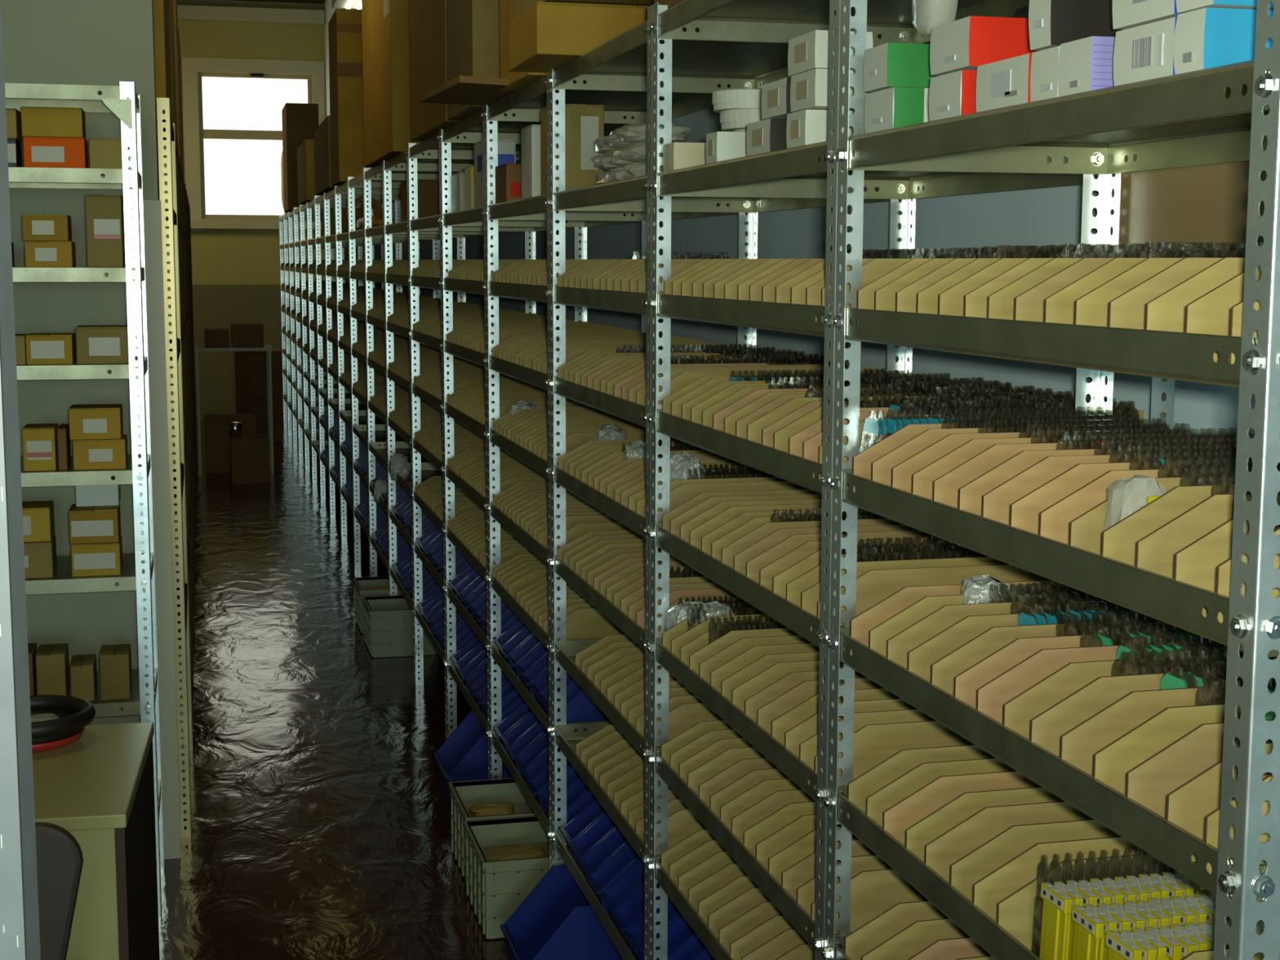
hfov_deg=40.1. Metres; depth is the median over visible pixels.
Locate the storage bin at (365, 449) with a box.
[355,446,367,457]
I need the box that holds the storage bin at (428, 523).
[409,518,435,539]
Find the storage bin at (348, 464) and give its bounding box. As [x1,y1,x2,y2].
[333,462,351,482]
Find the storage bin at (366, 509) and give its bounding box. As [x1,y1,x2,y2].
[358,502,377,524]
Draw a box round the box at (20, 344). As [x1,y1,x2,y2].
[15,333,27,364]
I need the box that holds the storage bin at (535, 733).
[506,722,547,775]
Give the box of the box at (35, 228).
[22,214,71,241]
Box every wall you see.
[1,0,159,725]
[166,0,328,419]
[324,0,1279,439]
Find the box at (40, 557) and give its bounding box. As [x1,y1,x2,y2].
[23,534,57,578]
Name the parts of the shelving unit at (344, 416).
post, shelf, shelf, shelf, shelf, shelf, shelf, post, shelf, shelf, shelf, post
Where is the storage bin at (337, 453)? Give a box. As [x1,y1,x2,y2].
[325,451,338,466]
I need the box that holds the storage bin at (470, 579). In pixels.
[453,570,480,602]
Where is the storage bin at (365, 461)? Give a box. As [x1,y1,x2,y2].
[358,454,372,473]
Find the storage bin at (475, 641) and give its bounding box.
[450,635,481,675]
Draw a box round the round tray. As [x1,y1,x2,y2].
[30,694,95,753]
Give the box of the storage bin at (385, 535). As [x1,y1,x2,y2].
[377,527,397,552]
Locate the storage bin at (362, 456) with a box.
[355,450,367,468]
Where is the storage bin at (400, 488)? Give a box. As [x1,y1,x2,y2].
[384,485,403,501]
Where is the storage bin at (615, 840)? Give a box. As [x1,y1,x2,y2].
[578,827,629,890]
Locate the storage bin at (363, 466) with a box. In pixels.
[360,460,372,469]
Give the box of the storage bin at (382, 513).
[365,511,386,528]
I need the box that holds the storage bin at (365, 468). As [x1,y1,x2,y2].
[360,457,378,479]
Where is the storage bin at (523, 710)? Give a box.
[493,702,533,752]
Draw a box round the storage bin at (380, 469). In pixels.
[371,465,386,480]
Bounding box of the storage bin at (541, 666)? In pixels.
[519,651,548,699]
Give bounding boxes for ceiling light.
[331,0,361,9]
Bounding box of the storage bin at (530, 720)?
[500,712,540,759]
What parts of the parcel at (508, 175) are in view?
red panel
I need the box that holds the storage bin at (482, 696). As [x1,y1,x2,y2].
[473,672,509,719]
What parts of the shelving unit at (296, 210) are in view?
shelf, shelf, post, shelf, shelf, post, shelf, shelf, shelf, shelf, shelf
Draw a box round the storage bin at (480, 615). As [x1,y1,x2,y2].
[472,595,503,633]
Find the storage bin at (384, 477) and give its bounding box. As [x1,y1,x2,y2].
[373,474,386,485]
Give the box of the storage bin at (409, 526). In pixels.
[405,511,426,537]
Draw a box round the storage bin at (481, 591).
[462,582,486,619]
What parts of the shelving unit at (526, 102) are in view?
post, shelf, shelf, shelf, shelf, shelf, shelf, shelf, post, shelf, shelf, post, post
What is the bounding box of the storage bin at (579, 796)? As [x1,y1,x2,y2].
[543,778,596,828]
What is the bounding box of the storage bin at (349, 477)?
[342,472,356,484]
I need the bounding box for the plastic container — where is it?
[911,0,957,36]
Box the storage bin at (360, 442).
[347,440,361,458]
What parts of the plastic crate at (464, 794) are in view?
panel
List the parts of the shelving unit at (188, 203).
post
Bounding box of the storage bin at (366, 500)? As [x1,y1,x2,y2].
[355,494,373,517]
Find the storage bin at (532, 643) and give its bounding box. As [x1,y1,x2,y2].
[506,635,542,681]
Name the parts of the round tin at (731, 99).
lid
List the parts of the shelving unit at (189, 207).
post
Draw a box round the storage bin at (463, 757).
[433,710,512,810]
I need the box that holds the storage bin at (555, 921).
[500,864,622,959]
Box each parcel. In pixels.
[321,208,368,236]
[400,179,447,222]
[451,172,465,212]
[464,165,475,209]
[474,139,515,208]
[492,163,521,204]
[520,124,541,199]
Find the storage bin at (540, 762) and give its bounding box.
[520,747,559,794]
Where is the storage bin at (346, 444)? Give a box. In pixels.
[342,436,355,453]
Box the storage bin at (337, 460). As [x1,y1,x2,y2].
[330,454,342,466]
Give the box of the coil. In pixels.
[346,196,382,230]
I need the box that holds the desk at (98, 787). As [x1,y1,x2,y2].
[32,722,159,959]
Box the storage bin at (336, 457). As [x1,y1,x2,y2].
[327,453,342,465]
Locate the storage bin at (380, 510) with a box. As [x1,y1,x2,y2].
[364,508,384,530]
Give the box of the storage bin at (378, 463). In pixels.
[364,461,380,474]
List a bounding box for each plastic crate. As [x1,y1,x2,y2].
[352,576,402,634]
[362,595,437,657]
[448,777,535,884]
[462,815,560,938]
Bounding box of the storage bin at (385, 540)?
[378,528,399,546]
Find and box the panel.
[1119,154,1266,251]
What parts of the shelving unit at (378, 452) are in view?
post, shelf, shelf, shelf, shelf, shelf, shelf, post, shelf, shelf, shelf, post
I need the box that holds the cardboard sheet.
[420,75,515,106]
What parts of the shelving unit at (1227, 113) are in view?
shelf, post, shelf, shelf, shelf, shelf, shelf, post, post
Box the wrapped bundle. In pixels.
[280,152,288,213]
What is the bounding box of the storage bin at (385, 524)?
[372,520,392,535]
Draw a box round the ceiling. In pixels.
[232,0,325,4]
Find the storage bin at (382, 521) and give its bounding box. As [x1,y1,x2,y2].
[371,514,387,529]
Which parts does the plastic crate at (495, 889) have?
panel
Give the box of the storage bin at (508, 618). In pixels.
[484,608,519,639]
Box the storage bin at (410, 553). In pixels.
[392,549,412,576]
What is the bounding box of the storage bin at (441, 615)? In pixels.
[428,603,451,635]
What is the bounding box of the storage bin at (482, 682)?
[467,669,503,707]
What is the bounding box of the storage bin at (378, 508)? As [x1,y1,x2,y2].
[363,505,382,520]
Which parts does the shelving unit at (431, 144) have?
post, shelf, shelf, shelf, shelf, shelf, shelf, shelf, post, shelf, shelf, post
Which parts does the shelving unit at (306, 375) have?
shelf, post, shelf, shelf, shelf, post, shelf, shelf, shelf, shelf, shelf, post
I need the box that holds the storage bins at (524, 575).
[280,259,641,620]
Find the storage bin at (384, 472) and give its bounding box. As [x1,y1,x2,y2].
[370,469,386,487]
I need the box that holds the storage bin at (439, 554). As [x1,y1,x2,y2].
[429,543,450,571]
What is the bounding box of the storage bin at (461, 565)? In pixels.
[448,556,470,582]
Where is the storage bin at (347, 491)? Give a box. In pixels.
[345,479,362,499]
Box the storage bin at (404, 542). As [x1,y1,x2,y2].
[386,539,408,557]
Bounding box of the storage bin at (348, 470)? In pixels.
[337,466,351,480]
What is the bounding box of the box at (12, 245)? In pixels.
[11,242,14,266]
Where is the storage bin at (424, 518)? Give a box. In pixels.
[408,515,429,533]
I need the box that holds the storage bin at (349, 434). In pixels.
[342,431,351,442]
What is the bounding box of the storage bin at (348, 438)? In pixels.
[341,435,351,451]
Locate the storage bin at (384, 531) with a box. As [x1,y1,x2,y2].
[373,522,392,549]
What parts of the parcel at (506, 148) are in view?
blue panel, blue panel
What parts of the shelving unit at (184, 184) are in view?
post, post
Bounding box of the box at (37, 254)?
[24,240,75,267]
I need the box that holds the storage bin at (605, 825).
[568,813,617,878]
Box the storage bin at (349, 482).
[342,476,356,495]
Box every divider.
[491,259,519,281]
[492,333,646,356]
[492,406,592,431]
[493,481,557,506]
[494,259,524,296]
[495,333,662,357]
[495,408,597,433]
[496,484,559,509]
[497,259,528,282]
[498,334,662,359]
[499,409,601,435]
[500,486,566,512]
[502,259,532,297]
[502,335,672,360]
[502,411,608,437]
[504,489,570,515]
[506,259,537,283]
[506,336,679,361]
[506,413,612,439]
[507,492,575,531]
[510,259,542,283]
[511,337,684,363]
[511,415,618,442]
[511,495,579,522]
[515,259,546,283]
[515,337,691,364]
[515,417,623,444]
[515,497,584,526]
[519,259,546,284]
[519,339,697,365]
[520,419,630,447]
[520,501,590,529]
[523,262,546,284]
[523,340,704,382]
[524,422,634,449]
[524,504,596,533]
[527,264,546,284]
[528,423,640,453]
[529,508,599,537]
[532,262,559,284]
[533,342,717,370]
[533,426,645,454]
[533,511,606,541]
[533,593,584,622]
[537,259,571,284]
[537,343,724,372]
[537,428,648,471]
[537,515,618,549]
[537,598,590,629]
[542,259,576,285]
[542,345,729,373]
[542,431,673,470]
[543,603,595,643]
[546,346,737,373]
[548,259,587,285]
[549,522,630,549]
[556,608,625,648]
[557,259,594,286]
[557,348,755,386]
[557,529,636,561]
[558,438,682,470]
[563,259,599,287]
[563,533,643,566]
[564,350,762,381]
[564,441,688,473]
[568,259,606,305]
[568,351,772,382]
[568,444,695,476]
[568,537,645,571]
[574,258,613,288]
[574,352,781,384]
[574,542,645,577]
[575,446,703,480]
[575,634,632,670]
[576,724,618,758]
[580,258,621,288]
[580,730,626,777]
[581,354,758,386]
[581,449,712,484]
[581,546,661,581]
[582,640,639,675]
[586,258,627,288]
[586,355,794,405]
[586,551,671,586]
[586,646,644,683]
[587,453,721,487]
[587,738,633,775]
[592,258,635,289]
[593,357,808,391]
[593,456,728,490]
[593,555,679,592]
[593,746,639,783]
[594,653,648,690]
[599,458,736,494]
[600,258,642,289]
[600,359,820,393]
[600,560,688,597]
[600,660,659,696]
[600,754,644,792]
[606,258,646,290]
[606,360,830,413]
[606,462,747,499]
[606,565,694,604]
[606,666,661,704]
[606,763,644,802]
[613,261,646,291]
[613,362,830,398]
[613,571,704,608]
[613,672,677,712]
[613,773,647,810]
[614,466,755,503]
[620,576,714,616]
[620,680,684,733]
[620,781,671,821]
[621,264,649,291]
[621,364,848,399]
[621,469,762,507]
[627,686,693,728]
[628,365,862,403]
[628,473,770,528]
[628,582,723,622]
[628,789,679,831]
[630,258,675,292]
[635,476,786,528]
[635,694,703,748]
[635,798,687,840]
[636,367,874,417]
[636,587,733,640]
[637,258,684,303]
[643,808,706,855]
[644,369,881,406]
[644,480,808,521]
[644,702,723,746]
[645,258,704,293]
[647,594,750,631]
[661,720,733,764]
[661,829,715,875]
[662,373,913,414]
[662,488,819,540]
[662,607,755,651]
[664,258,712,294]
[669,839,726,886]
[670,493,827,555]
[670,728,742,774]
[671,258,723,317]
[671,375,927,417]
[671,613,775,658]
[678,851,736,899]
[679,737,753,784]
[680,497,827,542]
[680,620,783,666]
[681,258,734,296]
[681,377,938,421]
[687,746,765,808]
[688,627,798,690]
[688,862,747,912]
[689,503,858,550]
[691,380,955,424]
[692,258,746,297]
[697,875,758,926]
[698,757,777,808]
[699,635,810,684]
[701,507,871,555]
[702,258,757,297]
[702,382,971,427]
[708,887,770,940]
[710,642,819,693]
[710,768,788,818]
[711,513,879,561]
[713,258,768,298]
[713,385,987,431]
[719,901,783,954]
[720,777,801,831]
[721,518,902,568]
[721,651,824,702]
[724,258,783,324]
[724,388,966,435]
[729,915,795,959]
[731,789,814,844]
[732,659,844,713]
[733,524,916,575]
[736,391,1017,439]
[737,258,795,300]
[742,928,808,959]
[743,800,822,857]
[745,670,866,723]
[746,395,959,444]
[746,529,934,602]
[749,258,809,301]
[755,813,841,871]
[757,677,883,734]
[759,536,949,610]
[762,258,824,302]
[762,397,1054,448]
[768,826,858,885]
[771,688,899,746]
[772,542,955,618]
[773,400,1074,453]
[775,258,831,303]
[775,942,814,959]
[782,839,875,901]
[785,697,915,758]
[786,549,986,607]
[788,404,1074,457]
[791,265,831,304]
[796,854,892,929]
[800,556,1008,632]
[800,708,934,786]
[802,408,1114,486]
[805,258,873,333]
[811,868,928,937]
[814,720,973,790]
[817,410,1143,492]
[817,564,1051,635]
[821,258,912,323]
[844,900,948,959]
[847,744,994,818]
[850,580,1075,656]
[852,420,1111,505]
[857,258,931,326]
[861,918,969,959]
[866,757,1015,827]
[868,590,1088,679]
[871,424,1128,512]
[875,257,954,311]
[883,770,1041,846]
[886,597,1122,690]
[891,429,1154,493]
[896,257,976,312]
[905,786,1063,862]
[907,609,1085,703]
[907,937,990,959]
[911,433,1195,499]
[916,257,1001,314]
[924,800,1092,883]
[930,618,1163,696]
[933,439,1194,535]
[938,257,1028,315]
[950,818,1119,902]
[954,630,1168,708]
[955,955,995,959]
[957,445,1226,544]
[964,257,1053,318]
[973,835,1146,922]
[976,640,1213,724]
[981,451,1235,553]
[987,257,1082,319]
[996,853,1176,955]
[1003,652,1273,740]
[1008,462,1152,564]
[1013,257,1114,322]
[1028,669,1222,780]
[1039,465,1279,544]
[1044,257,1146,324]
[1068,475,1232,586]
[1074,257,1183,326]
[1093,703,1240,795]
[1099,484,1250,598]
[1108,257,1222,329]
[1135,493,1252,578]
[1145,257,1244,332]
[1165,742,1272,862]
[1172,503,1279,625]
[1180,947,1279,959]
[1184,265,1261,362]
[1204,773,1272,888]
[1215,527,1279,623]
[1229,300,1261,364]
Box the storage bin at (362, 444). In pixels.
[349,442,364,456]
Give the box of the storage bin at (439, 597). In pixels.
[419,591,444,625]
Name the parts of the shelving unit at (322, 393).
post, shelf, shelf, shelf, shelf, shelf, shelf, post, shelf, shelf, shelf, post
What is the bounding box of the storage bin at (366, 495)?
[355,492,372,504]
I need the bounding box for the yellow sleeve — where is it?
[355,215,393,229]
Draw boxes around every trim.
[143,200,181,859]
[177,4,324,26]
[182,57,325,231]
[190,218,321,229]
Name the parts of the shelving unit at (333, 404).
post, shelf, shelf, shelf, shelf, shelf, shelf, post, shelf, shelf, shelf, post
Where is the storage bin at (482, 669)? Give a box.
[464,661,496,696]
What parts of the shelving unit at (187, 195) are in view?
post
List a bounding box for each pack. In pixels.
[858,413,881,453]
[868,413,888,447]
[882,413,897,435]
[887,413,903,436]
[898,412,912,426]
[905,412,919,424]
[914,413,928,423]
[926,411,940,423]
[933,411,947,423]
[940,413,953,423]
[942,416,956,428]
[949,411,964,422]
[951,415,965,428]
[957,411,971,422]
[959,416,973,427]
[965,411,977,422]
[966,415,981,427]
[972,410,987,422]
[976,414,990,427]
[978,419,993,432]
[982,410,995,422]
[982,414,995,427]
[986,419,1001,432]
[988,410,1003,422]
[991,414,1006,426]
[994,418,1009,432]
[997,410,1011,422]
[998,413,1015,426]
[1003,409,1017,422]
[1005,419,1022,431]
[1007,414,1021,425]
[1009,410,1024,420]
[1014,418,1031,431]
[1015,413,1032,426]
[1018,410,1033,422]
[1020,424,1037,437]
[1022,418,1038,431]
[1023,413,1039,426]
[1026,409,1039,421]
[1028,423,1045,437]
[1030,418,1045,431]
[1031,429,1048,443]
[1031,857,1048,956]
[1034,409,1049,421]
[1038,413,1050,426]
[1039,423,1056,437]
[1039,881,1072,959]
[1040,413,1055,425]
[1040,417,1055,431]
[1041,429,1057,443]
[1042,409,1057,421]
[1046,422,1061,436]
[1048,409,1063,419]
[1048,858,1061,884]
[1049,413,1063,426]
[1049,417,1065,431]
[1049,428,1066,442]
[1053,880,1083,959]
[1054,429,1073,442]
[1055,422,1071,435]
[1057,413,1073,426]
[1057,417,1074,431]
[1057,434,1075,449]
[1058,409,1075,421]
[1060,857,1073,884]
[1063,423,1079,436]
[1065,413,1079,423]
[1065,417,1081,431]
[1066,428,1084,442]
[1066,434,1085,448]
[1066,879,1097,908]
[1067,408,1078,419]
[1071,422,1087,435]
[1071,904,1104,959]
[1072,408,1088,418]
[1072,855,1085,882]
[1073,413,1088,425]
[1074,417,1091,431]
[1075,428,1093,440]
[1077,434,1097,448]
[1078,879,1111,907]
[1080,422,1097,435]
[1081,408,1096,420]
[1082,417,1098,430]
[1083,413,1097,424]
[1084,427,1098,439]
[1084,855,1097,881]
[1084,903,1117,959]
[1085,433,1106,448]
[1088,422,1104,435]
[1089,408,1105,420]
[1089,877,1123,906]
[1090,412,1106,423]
[1091,417,1107,430]
[1091,427,1110,440]
[1095,439,1114,454]
[1095,853,1110,881]
[1097,422,1113,435]
[1097,433,1115,448]
[1097,902,1131,933]
[1100,412,1116,424]
[1101,417,1116,430]
[1102,877,1135,906]
[1103,422,1119,433]
[1103,427,1120,439]
[1103,439,1124,454]
[1105,929,1142,959]
[1106,433,1123,448]
[1107,852,1121,879]
[1108,427,1126,438]
[1109,417,1124,430]
[1109,902,1144,932]
[1111,422,1129,435]
[1111,445,1132,462]
[1114,432,1130,448]
[1114,875,1147,902]
[1115,439,1135,453]
[1116,417,1133,428]
[1116,422,1134,434]
[1116,427,1136,438]
[1119,851,1133,878]
[1120,445,1138,462]
[1120,929,1156,959]
[1124,416,1143,429]
[1124,432,1139,448]
[1124,438,1139,453]
[1124,900,1156,931]
[1125,874,1159,902]
[1126,421,1146,435]
[1128,426,1145,439]
[1130,444,1152,462]
[1130,453,1151,470]
[1130,851,1145,878]
[1132,927,1166,959]
[1133,432,1146,447]
[1133,438,1151,453]
[1135,899,1169,929]
[1136,421,1152,435]
[1138,426,1157,438]
[1138,873,1169,900]
[1139,432,1158,447]
[1139,452,1161,469]
[1141,438,1159,453]
[1141,444,1160,462]
[1142,853,1157,876]
[1144,432,1165,447]
[1145,421,1162,434]
[1145,925,1182,959]
[1147,897,1181,928]
[1148,426,1164,439]
[1150,872,1183,899]
[1151,421,1170,434]
[1151,438,1173,453]
[1151,444,1171,462]
[1151,451,1176,469]
[1155,859,1167,876]
[1156,426,1172,439]
[1156,431,1174,447]
[1157,444,1178,457]
[1159,459,1181,477]
[1159,925,1196,958]
[1160,897,1195,926]
[1161,438,1176,453]
[1162,871,1194,898]
[1164,451,1182,468]
[1165,431,1184,445]
[1165,437,1186,453]
[1165,865,1175,874]
[1168,426,1186,439]
[1168,451,1192,468]
[1169,444,1186,459]
[1169,458,1191,477]
[1170,431,1194,446]
[1170,923,1208,951]
[1171,895,1207,925]
[1173,871,1207,897]
[1176,426,1194,439]
[1178,437,1199,452]
[1178,444,1199,457]
[1180,451,1200,467]
[1180,458,1203,476]
[1182,431,1202,444]
[1182,466,1208,485]
[1183,922,1214,949]
[1184,894,1215,925]
[1186,437,1207,452]
[1190,444,1212,457]
[1191,450,1215,467]
[1192,457,1213,475]
[1193,431,1209,446]
[1193,466,1217,485]
[1195,893,1230,919]
[1196,437,1216,452]
[1197,457,1221,475]
[1197,921,1229,947]
[1200,436,1223,452]
[1201,443,1220,457]
[1202,431,1220,445]
[1204,450,1224,467]
[1205,457,1231,475]
[1205,466,1227,484]
[1206,892,1213,897]
[1210,443,1228,457]
[1211,431,1234,445]
[1211,450,1235,466]
[1211,920,1231,926]
[1212,436,1234,450]
[1212,475,1235,494]
[1215,466,1235,484]
[1218,457,1235,475]
[1220,442,1236,455]
[1221,475,1248,493]
[1222,435,1236,451]
[1223,431,1236,444]
[1226,450,1235,463]
[1244,490,1251,501]
[1247,457,1252,466]
[1255,920,1263,934]
[1276,493,1279,503]
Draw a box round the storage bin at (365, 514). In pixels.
[361,503,380,526]
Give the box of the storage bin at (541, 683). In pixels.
[528,666,559,709]
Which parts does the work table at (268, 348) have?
leg, leg, leg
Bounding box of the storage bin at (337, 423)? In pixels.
[328,421,342,434]
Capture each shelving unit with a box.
[4,81,164,916]
[155,97,192,837]
[156,133,194,724]
[157,149,194,685]
[158,158,195,612]
[158,174,195,582]
[158,183,195,563]
[159,189,195,524]
[159,195,196,499]
[165,203,196,466]
[166,207,197,456]
[187,199,196,491]
[279,215,334,426]
[283,213,342,435]
[288,207,344,445]
[293,207,361,468]
[299,202,364,482]
[306,199,381,498]
[314,192,395,504]
[324,186,408,539]
[334,177,430,564]
[347,168,462,577]
[363,160,483,595]
[382,143,531,684]
[405,129,581,740]
[438,106,649,779]
[482,71,748,869]
[546,4,902,959]
[646,0,1175,959]
[822,0,1279,959]
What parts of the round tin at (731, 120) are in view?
lid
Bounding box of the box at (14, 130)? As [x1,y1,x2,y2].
[5,108,22,142]
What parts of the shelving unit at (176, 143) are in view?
shelf, shelf, shelf, shelf, shelf, post, post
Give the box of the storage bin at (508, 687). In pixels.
[480,680,515,720]
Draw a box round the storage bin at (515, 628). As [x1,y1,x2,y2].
[493,619,525,657]
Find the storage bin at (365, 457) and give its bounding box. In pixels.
[355,453,367,470]
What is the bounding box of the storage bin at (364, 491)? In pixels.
[350,488,368,503]
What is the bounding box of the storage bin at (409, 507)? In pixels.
[396,502,411,526]
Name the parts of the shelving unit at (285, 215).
post, post, shelf, shelf, shelf, shelf, shelf, post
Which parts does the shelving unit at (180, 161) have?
shelf, shelf, shelf, shelf, post, post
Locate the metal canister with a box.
[227,422,242,436]
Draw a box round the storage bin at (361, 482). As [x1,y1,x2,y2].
[346,480,364,503]
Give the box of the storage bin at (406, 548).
[391,542,412,565]
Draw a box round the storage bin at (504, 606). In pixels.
[479,601,509,635]
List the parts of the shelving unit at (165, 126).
shelf, shelf, shelf, post, shelf, shelf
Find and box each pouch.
[373,478,386,504]
[389,453,409,480]
[507,399,536,415]
[591,153,622,170]
[593,423,627,439]
[594,135,617,152]
[595,171,608,184]
[600,129,631,148]
[605,147,635,166]
[607,166,626,182]
[615,122,691,142]
[619,141,673,162]
[622,160,662,178]
[623,440,648,460]
[664,600,703,631]
[670,451,705,481]
[693,600,733,625]
[960,574,1017,604]
[1103,473,1165,530]
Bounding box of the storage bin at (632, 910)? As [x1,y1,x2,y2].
[610,882,660,952]
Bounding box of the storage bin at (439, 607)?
[423,599,451,633]
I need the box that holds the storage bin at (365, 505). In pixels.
[357,499,373,519]
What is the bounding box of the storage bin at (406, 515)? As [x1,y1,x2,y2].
[399,506,417,527]
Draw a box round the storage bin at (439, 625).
[430,608,460,644]
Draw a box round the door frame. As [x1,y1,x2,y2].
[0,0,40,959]
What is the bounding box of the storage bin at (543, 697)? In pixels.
[536,671,574,716]
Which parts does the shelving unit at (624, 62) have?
post, shelf, shelf, shelf, shelf, shelf, shelf, shelf, post, shelf, shelf, post, post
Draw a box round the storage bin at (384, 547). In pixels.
[379,532,402,559]
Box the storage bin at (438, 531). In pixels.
[418,528,442,555]
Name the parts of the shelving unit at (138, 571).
shelf, shelf, shelf, shelf, shelf, shelf, shelf, post, post, shelf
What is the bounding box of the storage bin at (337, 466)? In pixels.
[331,459,347,477]
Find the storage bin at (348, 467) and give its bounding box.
[336,465,351,484]
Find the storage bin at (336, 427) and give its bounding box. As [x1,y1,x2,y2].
[330,422,342,437]
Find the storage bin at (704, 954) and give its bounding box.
[692,947,715,959]
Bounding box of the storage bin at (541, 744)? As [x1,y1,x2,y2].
[515,733,548,783]
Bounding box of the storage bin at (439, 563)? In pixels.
[433,547,459,578]
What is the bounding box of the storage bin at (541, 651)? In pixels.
[515,644,548,685]
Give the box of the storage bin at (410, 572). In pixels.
[400,562,424,589]
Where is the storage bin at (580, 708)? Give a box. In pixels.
[543,680,609,732]
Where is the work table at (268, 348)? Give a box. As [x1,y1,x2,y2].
[194,344,274,475]
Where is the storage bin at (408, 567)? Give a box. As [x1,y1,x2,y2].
[397,556,418,588]
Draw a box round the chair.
[35,822,83,959]
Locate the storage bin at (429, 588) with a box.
[417,579,439,605]
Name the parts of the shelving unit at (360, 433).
post, shelf, shelf, shelf, shelf, shelf, shelf, post, shelf, shelf, shelf, post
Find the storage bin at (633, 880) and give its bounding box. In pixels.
[600,859,647,930]
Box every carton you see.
[152,0,173,123]
[168,0,177,142]
[173,0,182,167]
[177,29,184,176]
[281,102,319,212]
[297,139,320,204]
[313,115,333,195]
[328,8,364,186]
[361,0,421,167]
[409,0,458,141]
[445,0,500,120]
[499,0,546,90]
[508,1,648,72]
[515,0,653,18]
[653,0,684,8]
[662,142,706,172]
[706,131,746,164]
[746,118,786,155]
[761,77,793,119]
[786,109,854,148]
[787,30,873,75]
[790,68,871,112]
[862,42,937,92]
[864,87,929,133]
[928,70,977,121]
[929,16,1039,75]
[975,53,1031,112]
[1028,0,1124,50]
[1030,45,1060,102]
[1057,35,1115,96]
[1111,0,1182,29]
[1113,17,1177,86]
[1173,7,1273,74]
[1175,0,1273,13]
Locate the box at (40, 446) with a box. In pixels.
[22,422,58,471]
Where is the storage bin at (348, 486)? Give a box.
[343,476,360,497]
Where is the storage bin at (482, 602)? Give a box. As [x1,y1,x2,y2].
[468,593,495,623]
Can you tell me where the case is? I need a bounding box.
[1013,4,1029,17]
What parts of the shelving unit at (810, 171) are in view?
post, shelf, shelf, shelf, shelf, shelf, shelf, post, shelf, shelf, post, post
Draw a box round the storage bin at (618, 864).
[586,843,640,914]
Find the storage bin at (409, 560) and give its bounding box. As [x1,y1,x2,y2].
[394,555,417,583]
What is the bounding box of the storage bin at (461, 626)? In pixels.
[438,620,469,651]
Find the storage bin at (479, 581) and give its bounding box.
[457,575,486,610]
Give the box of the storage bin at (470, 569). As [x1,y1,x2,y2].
[448,564,475,597]
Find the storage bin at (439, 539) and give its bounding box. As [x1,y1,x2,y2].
[422,533,443,563]
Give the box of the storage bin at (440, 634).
[435,613,464,649]
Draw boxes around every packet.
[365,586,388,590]
[468,802,514,817]
[489,844,547,861]
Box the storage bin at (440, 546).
[426,541,443,564]
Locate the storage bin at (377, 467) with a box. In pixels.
[365,462,382,476]
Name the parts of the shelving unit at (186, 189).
post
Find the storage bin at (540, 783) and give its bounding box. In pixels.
[527,758,572,812]
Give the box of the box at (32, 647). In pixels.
[27,642,37,695]
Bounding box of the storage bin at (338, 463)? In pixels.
[330,457,346,474]
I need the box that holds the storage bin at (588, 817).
[560,799,606,862]
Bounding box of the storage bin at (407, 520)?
[400,508,422,534]
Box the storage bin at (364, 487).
[349,485,367,500]
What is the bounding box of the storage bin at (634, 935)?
[623,896,681,959]
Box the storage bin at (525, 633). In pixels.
[498,626,533,668]
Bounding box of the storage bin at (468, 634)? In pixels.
[448,626,475,657]
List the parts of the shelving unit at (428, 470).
post, shelf, shelf, shelf, shelf, shelf, shelf, post, shelf, shelf, shelf, post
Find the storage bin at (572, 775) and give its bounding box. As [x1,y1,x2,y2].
[537,766,581,819]
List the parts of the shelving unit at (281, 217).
post, post, shelf, shelf, shelf, shelf, shelf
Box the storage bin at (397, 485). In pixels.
[381,482,400,504]
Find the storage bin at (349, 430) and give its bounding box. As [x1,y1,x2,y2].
[337,428,351,440]
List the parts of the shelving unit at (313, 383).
post, shelf, shelf, shelf, shelf, post, shelf, shelf, shelf, shelf, shelf, post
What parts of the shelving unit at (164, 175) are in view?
post, post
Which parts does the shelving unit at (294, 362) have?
shelf, post, shelf, shelf, shelf, post, shelf, shelf, shelf, shelf, shelf, post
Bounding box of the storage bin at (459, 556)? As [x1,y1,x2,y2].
[438,551,463,577]
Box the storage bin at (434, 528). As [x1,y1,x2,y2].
[416,524,438,551]
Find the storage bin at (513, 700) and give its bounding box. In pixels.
[485,688,525,721]
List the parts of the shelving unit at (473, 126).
post, shelf, shelf, shelf, shelf, shelf, shelf, shelf, post, shelf, shelf, post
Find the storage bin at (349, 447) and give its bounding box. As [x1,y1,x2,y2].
[345,439,360,456]
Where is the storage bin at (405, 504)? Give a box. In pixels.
[393,497,411,524]
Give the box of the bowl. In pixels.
[30,707,82,744]
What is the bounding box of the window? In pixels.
[197,71,311,219]
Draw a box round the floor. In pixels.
[158,417,507,959]
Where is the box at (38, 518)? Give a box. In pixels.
[22,500,54,542]
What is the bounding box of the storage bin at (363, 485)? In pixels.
[348,483,365,504]
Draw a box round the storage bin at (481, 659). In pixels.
[457,649,487,693]
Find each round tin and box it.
[712,88,761,112]
[720,107,764,131]
[733,128,746,132]
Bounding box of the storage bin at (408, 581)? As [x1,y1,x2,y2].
[401,565,427,597]
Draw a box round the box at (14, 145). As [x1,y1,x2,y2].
[7,138,22,167]
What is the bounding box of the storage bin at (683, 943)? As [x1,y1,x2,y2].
[636,915,706,959]

